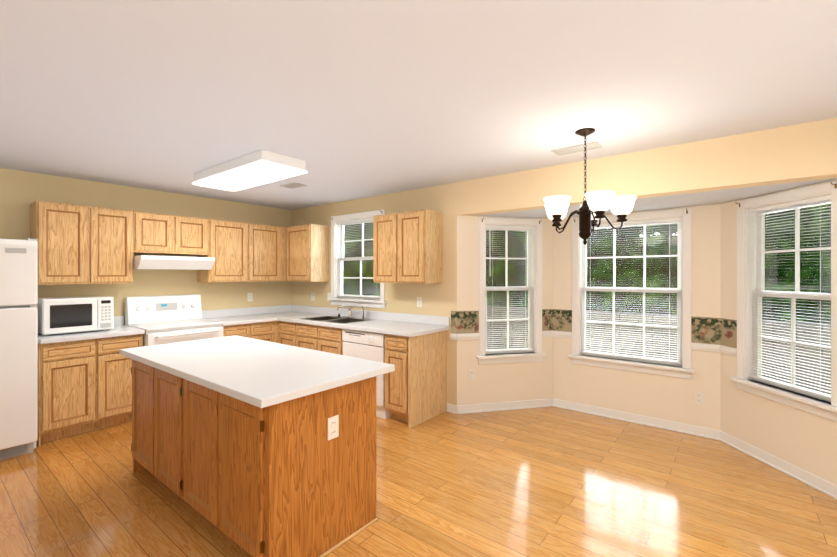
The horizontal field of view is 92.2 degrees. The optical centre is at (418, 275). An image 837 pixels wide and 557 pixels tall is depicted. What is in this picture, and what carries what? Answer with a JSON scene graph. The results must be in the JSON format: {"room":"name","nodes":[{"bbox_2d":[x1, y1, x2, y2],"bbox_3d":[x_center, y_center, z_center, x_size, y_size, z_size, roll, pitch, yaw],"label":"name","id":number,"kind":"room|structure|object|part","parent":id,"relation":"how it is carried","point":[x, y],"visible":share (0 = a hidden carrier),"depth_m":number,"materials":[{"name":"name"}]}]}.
{"room":"kitchen","nodes":[
{"label":"kitchen","id":0,"kind":"room"},
{"bbox_2d":[0,168,291,324],"bbox_3d":[-4.016,0.241,3.535,0.150,2.438,6.600,0,0,38],"label":"wall","id":1,"kind":"structure","parent":0,"point":[21,192],"depth_m":4.56,"materials":[{"name":"beige paint"}]},
{"bbox_2d":[30,200,133,284],"bbox_3d":[-3.330,-0.293,4.016,0.321,0.762,0.747,0,0,38],"label":"upper cabinet","id":2,"kind":"object","parent":1,"relation":"attached to","point":[80,244],"visible":0.96,"depth_m":3.88,"materials":[{"name":"brown wood"}]},
{"bbox_2d":[133,211,207,255],"bbox_3d":[-2.862,-0.458,4.607,0.321,0.434,0.755,0,0,38],"label":"upper cabinet","id":3,"kind":"object","parent":1,"relation":"attached to","point":[163,234],"visible":0.94,"depth_m":4.48,"materials":[{"name":"brown wood"}]},
{"bbox_2d":[134,255,214,269],"bbox_3d":[-2.793,-0.134,4.553,0.497,0.142,0.746,0,0,38],"label":"range hood","id":4,"kind":"object","parent":1,"relation":"attached to","point":[147,262],"visible":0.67,"depth_m":4.38,"materials":[{"name":"white metal"}]},
{"bbox_2d":[197,219,248,281],"bbox_3d":[-2.474,-0.294,5.096,0.320,0.762,0.492,0,0,38],"label":"upper cabinet","id":5,"kind":"object","parent":1,"relation":"attached to","point":[243,252],"depth_m":4.99,"materials":[{"name":"brown wood"}]},
{"bbox_2d":[247,293,252,300],"bbox_3d":[-2.320,0.304,5.547,0.008,0.116,0.072,0,0,38],"label":"outlet","id":6,"kind":"object","parent":1,"relation":"attached to","point":[249,296],"visible":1,"depth_m":5.54,"materials":[{"name":"white plastic"}]},
{"bbox_2d":[249,223,280,281],"bbox_3d":[-2.175,-0.294,5.474,0.320,0.762,0.471,0,0,38],"label":"upper cabinet","id":7,"kind":"object","parent":1,"relation":"attached to","point":[264,240],"depth_m":5.38,"materials":[{"name":"brown wood"}]},
{"bbox_2d":[281,227,286,280],"bbox_3d":[-1.905,-0.294,5.814,0.320,0.762,0.398,0,0,38],"label":"upper cabinet","id":8,"kind":"object","parent":1,"relation":"attached to","point":[283,229],"depth_m":5.62,"materials":[{"name":"brown wood"}]},
{"bbox_2d":[0,406,836,556],"bbox_3d":[-0.823,1.511,1.567,7.300,0.100,7.480,0,0,38],"label":"floor","id":9,"kind":"structure","parent":0,"point":[552,481],"depth_m":2.62,"materials":[{"name":"laminate"}]},
{"bbox_2d":[0,238,37,459],"bbox_3d":[-3.635,0.581,3.227,0.770,1.757,0.760,0,0,38],"label":"refrigerator","id":10,"kind":"object","parent":9,"relation":"on","point":[18,348],"visible":1,"depth_m":3.21,"materials":[{"name":"white metal"}]},
{"bbox_3d":[-3.364,0.206,3.029,0.100,1.007,0.726,0,0,38],"label":"handle","id":11,"kind":"part","parent":10,"relation":"part of","materials":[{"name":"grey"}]},
{"bbox_2d":[36,334,142,445],"bbox_3d":[-3.224,1.024,3.913,0.616,0.872,0.769,0,0,38],"label":"base cabinet","id":12,"kind":"object","parent":9,"relation":"on","point":[84,386],"visible":0.9,"depth_m":3.66,"materials":[{"name":"brown wood"}]},
{"bbox_2d":[38,316,144,343],"bbox_3d":[-3.211,0.515,3.906,0.645,0.139,0.762,0,0,38],"label":"countertop","id":13,"kind":"structure","parent":12,"relation":"on","point":[120,329],"depth_m":3.76,"materials":[{"name":"white laminate"}]},
{"bbox_2d":[37,296,113,335],"bbox_3d":[-3.297,0.380,3.871,0.380,0.330,0.520,0,0,38],"label":"microwave","id":14,"kind":"object","parent":13,"relation":"on","point":[58,315],"visible":0.98,"depth_m":3.73,"materials":[{"name":"white plastic"}]},
{"bbox_3d":[-2.986,0.676,3.732,0.019,0.123,0.733,0,0,38],"label":"drawer","id":15,"kind":"part","parent":12,"relation":"part of","materials":[{"name":"brown wood"}]},
{"bbox_2d":[131,359,178,495],"bbox_3d":[-1.550,1.024,2.973,0.915,0.872,0.719,0,0,38],"label":"base cabinet","id":16,"kind":"object","parent":9,"relation":"on","point":[155,392],"depth_m":2.65,"materials":[{"name":"brown wood"}]},
{"bbox_2d":[120,335,394,407],"bbox_3d":[-1.173,0.566,2.711,1.930,0.040,0.880,0,0,38],"label":"countertop","id":17,"kind":"structure","parent":16,"relation":"on","point":[258,373],"depth_m":2.41,"materials":[{"name":"white laminate"}]},
{"bbox_2d":[125,294,223,345],"bbox_3d":[-2.688,0.847,4.474,0.706,1.224,0.764,0,0,38],"label":"range","id":18,"kind":"object","parent":9,"relation":"on","point":[163,319],"visible":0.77,"depth_m":4.46,"materials":[{"name":"white metal"}]},
{"bbox_2d":[156,303,177,310],"bbox_3d":[-2.900,0.364,4.641,0.017,0.084,0.220,0,0,38],"label":"clock","id":19,"kind":"object","parent":18,"relation":"on","point":[159,306],"depth_m":4.64,"materials":[{"name":"grey plastic"}]},
{"bbox_2d":[131,319,218,328],"bbox_3d":[-2.671,0.532,4.460,0.520,0.003,0.714,0,0,38],"label":"cooktop","id":20,"kind":"object","parent":18,"relation":"in","point":[159,323],"depth_m":4.42,"materials":[{"name":"white metal"}]},
{"bbox_3d":[-2.461,0.997,4.293,0.034,0.825,0.752,0,0,38],"label":"door","id":21,"kind":"part","parent":18,"relation":"part of","materials":[{"name":"white metal"}]},
{"bbox_3d":[-2.432,0.953,4.271,0.052,0.689,0.626,0,0,38],"label":"handle","id":22,"kind":"part","parent":18,"relation":"part of","materials":[{"name":"white metal"}]},
{"bbox_2d":[222,323,249,337],"bbox_3d":[-2.397,1.023,4.956,0.616,0.872,0.343,0,0,38],"label":"base cabinet","id":23,"kind":"object","parent":9,"relation":"on","point":[243,330],"depth_m":4.79,"materials":[{"name":"brown wood"}]},
{"bbox_3d":[-2.061,0.676,4.900,0.019,0.123,0.648,0,0,38],"label":"drawer","id":24,"kind":"part","parent":23,"relation":"part of","materials":[{"name":"brown wood"}]},
{"bbox_2d":[250,321,277,342],"bbox_3d":[-2.188,1.023,5.220,0.616,0.872,0.329,0,0,38],"label":"base cabinet","id":25,"kind":"object","parent":9,"relation":"on","point":[267,331],"depth_m":5.06,"materials":[{"name":"brown wood"}]},
{"bbox_2d":[202,307,277,325],"bbox_3d":[-2.274,0.515,5.076,0.660,0.139,0.682,0,0,38],"label":"countertop","id":26,"kind":"structure","parent":25,"relation":"on","point":[236,316],"depth_m":5.18,"materials":[{"name":"white laminate"}]},
{"bbox_2d":[179,376,377,556],"bbox_3d":[-0.833,1.024,2.404,0.915,0.872,0.719,0,0,38],"label":"base cabinet","id":27,"kind":"object","parent":9,"relation":"on","point":[286,479],"depth_m":2.08,"materials":[{"name":"brown wood"}]},
{"bbox_2d":[328,415,338,440],"bbox_3d":[-0.452,0.810,2.140,0.008,0.116,0.072,0,0,38],"label":"outlet","id":28,"kind":"object","parent":27,"relation":"attached to","point":[333,426],"visible":1,"depth_m":2.14,"materials":[{"name":"white plastic"}]},
{"bbox_3d":[-1.185,1.451,2.696,1.858,0.018,0.700,0,0,38],"label":"shoe moulding","id":29,"kind":"part","parent":27,"relation":"part of","materials":[{"name":"brown wood"}]},
{"bbox_2d":[279,321,342,354],"bbox_3d":[-1.144,1.023,5.073,1.235,0.872,0.616,0,0,38],"label":"base cabinet","id":30,"kind":"object","parent":9,"relation":"on","point":[320,338],"visible":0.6,"depth_m":4.78,"materials":[{"name":"brown wood"}]},
{"bbox_2d":[274,305,297,308],"bbox_3d":[-1.848,0.515,5.614,0.660,0.139,0.450,0,0,38],"label":"countertop","id":31,"kind":"structure","parent":30,"relation":"on","point":[280,306],"depth_m":5.96,"materials":[{"name":"white laminate"}]},
{"bbox_3d":[-1.330,0.676,4.839,1.211,0.123,0.019,0,0,38],"label":"drawer","id":32,"kind":"part","parent":30,"relation":"part of","materials":[{"name":"brown wood"}]},
{"bbox_2d":[262,305,448,336],"bbox_3d":[-0.989,0.515,4.929,2.857,0.139,0.650,0,0,38],"label":"countertop","id":33,"kind":"structure","parent":30,"relation":"on","point":[404,324],"depth_m":4.61,"materials":[{"name":"white laminate"}]},
{"bbox_2d":[301,305,374,323],"bbox_3d":[-1.001,0.545,4.949,0.824,0.339,0.524,0,0,38],"label":"stainless steel sink","id":34,"kind":"object","parent":33,"relation":"in","point":[339,319],"visible":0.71,"depth_m":5.02,"materials":[{"name":"grey metal"}]},
{"bbox_2d":[337,305,365,318],"bbox_3d":[-0.859,0.458,4.990,0.372,0.165,0.248,0,0,38],"label":"faucet","id":35,"kind":"object","parent":33,"relation":"on","point":[364,309],"depth_m":5.03,"materials":[{"name":"silver metal"}]},
{"bbox_2d":[342,329,389,418],"bbox_3d":[-0.422,1.025,4.475,0.624,0.868,0.624,0,0,38],"label":"dishwasher","id":36,"kind":"object","parent":9,"relation":"on","point":[364,345],"visible":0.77,"depth_m":4.16,"materials":[{"name":"white metal"}]},
{"bbox_3d":[-0.456,0.664,4.118,0.153,0.048,0.024,0,0,38],"label":"knob","id":37,"kind":"part","parent":36,"relation":"part of","materials":[{"name":"white plastic"}]},
{"bbox_2d":[385,330,446,427],"bbox_3d":[-0.026,1.024,4.183,0.344,0.872,0.622,0,0,38],"label":"base cabinet","id":38,"kind":"object","parent":9,"relation":"on","point":[396,382],"depth_m":3.99,"materials":[{"name":"brown wood"}]},
{"bbox_3d":[-0.222,0.676,3.961,0.288,0.123,0.019,0,0,38],"label":"drawer","id":39,"kind":"part","parent":38,"relation":"part of","materials":[{"name":"brown wood"}]},
{"bbox_3d":[0.102,1.024,4.082,0.019,0.872,0.622,0,0,38],"label":"back base cabinet end panel","id":40,"kind":"part","parent":38,"relation":"part of","materials":[{"name":"brown wood"}]},
{"bbox_2d":[0,0,836,209],"bbox_3d":[-1.097,-1.027,1.221,7.300,0.100,6.600,0,0,38],"label":"ceiling","id":41,"kind":"structure","parent":0,"point":[346,100],"depth_m":2.06,"materials":[{"name":"white paint"}]},
{"bbox_2d":[192,149,306,191],"bbox_3d":[-1.566,-0.919,3.663,1.234,0.118,0.429,0,0,38],"label":"ceiling light","id":42,"kind":"object","parent":41,"relation":"attached to","point":[258,168],"visible":1,"depth_m":3.44,"materials":[{"name":"white plastic"}]},
{"bbox_2d":[280,182,306,188],"bbox_3d":[-1.364,-0.974,4.393,0.260,0.008,0.160,0,0,38],"label":"ceiling vent","id":43,"kind":"object","parent":41,"relation":"in","point":[294,185],"visible":1,"depth_m":4.38,"materials":[{"name":"grey metal"}]},
{"bbox_2d":[551,141,601,155],"bbox_3d":[1.219,-0.974,3.112,0.340,0.008,0.160,0,0,38],"label":"ceiling vent","id":44,"kind":"object","parent":41,"relation":"in","point":[558,153],"visible":1,"depth_m":3.10,"materials":[{"name":"grey metal"}]},
{"bbox_2d":[543,128,636,244],"bbox_3d":[1.142,-0.591,2.754,0.604,0.772,0.587,0,0,38],"label":"chandelier","id":45,"kind":"object","parent":41,"relation":"hanging from","point":[594,207],"visible":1,"depth_m":2.63,"materials":[{"name":"white glass"}]},
{"bbox_3d":[1.142,-0.454,2.754,0.604,0.113,0.587,0,0,38],"label":"lamp shade","id":46,"kind":"part","parent":45,"relation":"part of","materials":[{"name":"white glass"}]},
{"bbox_2d":[457,215,552,405],"bbox_3d":[0.935,0.409,4.443,1.124,2.100,0.150,0,0,-13],"label":"wall","id":47,"kind":"structure","parent":0,"point":[503,382],"depth_m":4.32,"materials":[{"name":"beige paint"}]},
{"bbox_2d":[469,369,474,380],"bbox_3d":[0.566,1.059,4.276,0.072,0.116,0.008,0,0,-13],"label":"outlet","id":48,"kind":"object","parent":47,"relation":"attached to","point":[471,374],"visible":1,"depth_m":4.27,"materials":[{"name":"white plastic"}]},
{"bbox_2d":[476,217,545,364],"bbox_3d":[0.994,0.169,4.423,0.800,1.570,0.195,0,0,-13],"label":"window","id":49,"kind":"structure","parent":47,"relation":"in","point":[535,355],"depth_m":4.44,"materials":[{"name":"white wood"}]},
{"bbox_3d":[0.984,0.159,4.466,0.590,1.400,0.063,0,0,-13],"label":"left bay window sashes","id":50,"kind":"part","parent":49,"relation":"part of","materials":[{"name":"white wood"}]},
{"bbox_3d":[0.996,0.145,4.412,0.582,1.368,0.038,0,0,-13],"label":"left bay window blind rails","id":51,"kind":"part","parent":49,"relation":"part of","materials":[{"name":"white plastic"}]},
{"bbox_2d":[292,118,836,405],"bbox_3d":[0.471,0.240,4.286,5.950,2.438,0.150,0,0,38],"label":"wall","id":52,"kind":"structure","parent":0,"point":[796,153],"depth_m":3.46,"materials":[{"name":"beige paint"}]},
{"bbox_2d":[286,224,328,281],"bbox_3d":[-1.539,-0.294,5.574,0.540,0.762,0.321,0,0,38],"label":"upper cabinet","id":53,"kind":"object","parent":52,"relation":"attached to","point":[307,252],"visible":0.98,"depth_m":5.42,"materials":[{"name":"brown wood"}]},
{"bbox_2d":[311,293,314,300],"bbox_3d":[-1.511,0.309,5.755,0.072,0.116,0.008,0,0,38],"label":"outlet","id":54,"kind":"object","parent":52,"relation":"attached to","point":[312,296],"visible":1,"depth_m":5.75,"materials":[{"name":"white plastic"}]},
{"bbox_2d":[327,209,386,307],"bbox_3d":[-0.768,-0.196,5.226,1.050,1.200,0.195,0,0,38],"label":"window","id":55,"kind":"structure","parent":52,"relation":"in","point":[335,299],"depth_m":5.32,"materials":[{"name":"white wood"}]},
{"bbox_3d":[-0.775,-0.220,5.217,0.832,0.998,0.038,0,0,38],"label":"kitchen window blind rails","id":56,"kind":"part","parent":55,"relation":"part of","materials":[{"name":"white plastic"}]},
{"bbox_3d":[-0.741,-0.206,5.261,0.840,1.030,0.063,0,0,38],"label":"kitchen window sashes","id":57,"kind":"part","parent":55,"relation":"part of","materials":[{"name":"white wood"}]},
{"bbox_2d":[373,209,441,283],"bbox_3d":[-0.132,-0.294,4.459,0.740,0.762,0.321,0,0,38],"label":"upper cabinet","id":58,"kind":"object","parent":52,"relation":"attached to","point":[407,246],"visible":1,"depth_m":4.29,"materials":[{"name":"brown wood"}]},
{"bbox_2d":[417,297,421,306],"bbox_3d":[0.010,0.304,4.550,0.072,0.116,0.008,0,0,38],"label":"outlet","id":59,"kind":"object","parent":52,"relation":"attached to","point":[419,303],"visible":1,"depth_m":4.55,"materials":[{"name":"white plastic"}]},
{"bbox_2d":[454,398,553,413],"bbox_3d":[0.938,1.417,4.341,0.721,0.085,0.864,0,0,38],"label":"baseboard","id":60,"kind":"structure","parent":52,"relation":"attached to","point":[500,406],"depth_m":4.35,"materials":[{"name":"white wood"}]},
{"bbox_2d":[450,331,736,355],"bbox_3d":[2.345,0.652,3.250,4.425,0.065,0.906,0,0,38],"label":"trim","id":61,"kind":"structure","parent":52,"relation":"attached to","point":[696,346],"depth_m":4.23,"materials":[{"name":"white wood"}]},
{"bbox_2d":[451,309,736,347],"bbox_3d":[2.353,0.499,3.259,4.425,0.238,0.882,0,0,38],"label":"trim","id":62,"kind":"structure","parent":52,"relation":"attached to","point":[716,331],"depth_m":4.24,"materials":[{"name":"multicoloured paper"}]},
{"bbox_2d":[554,399,836,499],"bbox_3d":[2.135,1.417,3.452,2.300,0.085,0.850,0,0,38],"label":"baseboard","id":63,"kind":"structure","parent":52,"relation":"attached to","point":[811,480],"depth_m":3.57,"materials":[{"name":"white wood"}]},
{"bbox_2d":[553,204,720,430],"bbox_3d":[2.134,0.409,4.090,1.500,2.100,0.150,0,0,38],"label":"wall","id":64,"kind":"structure","parent":0,"point":[669,398],"depth_m":3.83,"materials":[{"name":"beige paint"}]},
{"bbox_2d":[568,208,694,378],"bbox_3d":[2.114,0.170,4.065,1.130,1.570,0.195,0,0,38],"label":"window","id":65,"kind":"structure","parent":64,"relation":"in","point":[685,371],"depth_m":4.01,"materials":[{"name":"white"}]},
{"bbox_3d":[2.141,0.160,4.099,0.920,1.400,0.063,0,0,38],"label":"centre bay window sashes","id":66,"kind":"part","parent":65,"relation":"part of","materials":[{"name":"white wood"}]},
{"bbox_3d":[2.107,0.145,4.056,0.912,1.368,0.038,0,0,38],"label":"centre bay window blind rails","id":67,"kind":"part","parent":65,"relation":"part of","materials":[{"name":"white plastic"}]},
{"bbox_2d":[694,391,703,404],"bbox_3d":[2.551,1.120,3.659,0.072,0.116,0.008,0,0,38],"label":"outlet","id":68,"kind":"object","parent":64,"relation":"attached to","point":[698,398],"visible":1,"depth_m":3.66,"materials":[{"name":"white plastic"}]},
{"bbox_2d":[477,178,836,217],"bbox_3d":[1.893,-0.854,3.719,2.744,0.448,0.730,0,0,38],"label":"ceiling soffit","id":69,"kind":"structure","parent":0,"point":[693,199],"depth_m":3.36,"materials":[{"name":"white paint"}]},
{"bbox_2d":[721,179,836,484],"bbox_3d":[2.790,0.410,2.978,0.150,2.100,1.189,0,0,-4],"label":"wall","id":70,"kind":"structure","parent":0,"point":[804,440],"depth_m":3.16,"materials":[{"name":"beige paint"}]},
{"bbox_2d":[730,181,836,421],"bbox_3d":[2.757,0.170,2.990,0.195,1.570,0.850,0,0,-4],"label":"window","id":71,"kind":"structure","parent":70,"relation":"in","point":[743,379],"depth_m":3.04,"materials":[{"name":"white wood"}]},
{"bbox_3d":[2.745,0.146,2.989,0.038,1.368,0.632,0,0,-4],"label":"right bay window blind rails","id":72,"kind":"part","parent":71,"relation":"part of","materials":[{"name":"white plastic"}]},
{"bbox_3d":[2.801,0.160,2.993,0.063,1.400,0.640,0,0,-4],"label":"right bay window sashes","id":73,"kind":"part","parent":71,"relation":"part of","materials":[{"name":"white wood"}]},
{"label":"outside","id":74,"kind":"structure","parent":0,"visible":0},
{"bbox_2d":[343,204,830,323],"bbox_3d":[2.547,-2.341,5.255,18.887,8.400,12.749,0,0,38],"label":"trees","id":75,"kind":"object","parent":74,"point":[629,302],"depth_m":10.57,"materials":[{"name":"green plant"}]},
{"bbox_3d":[4.799,1.858,8.098,20.000,0.100,12.500,0,0,38],"label":"patio","id":76,"kind":"object","parent":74,"visible":0},
{"bbox_2d":[487,306,830,394],"bbox_3d":[3.370,1.208,6.295,12.000,1.199,0.300,0,0,38],"label":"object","id":77,"kind":"object","parent":76,"relation":"on","point":[619,330],"depth_m":5.94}
]}

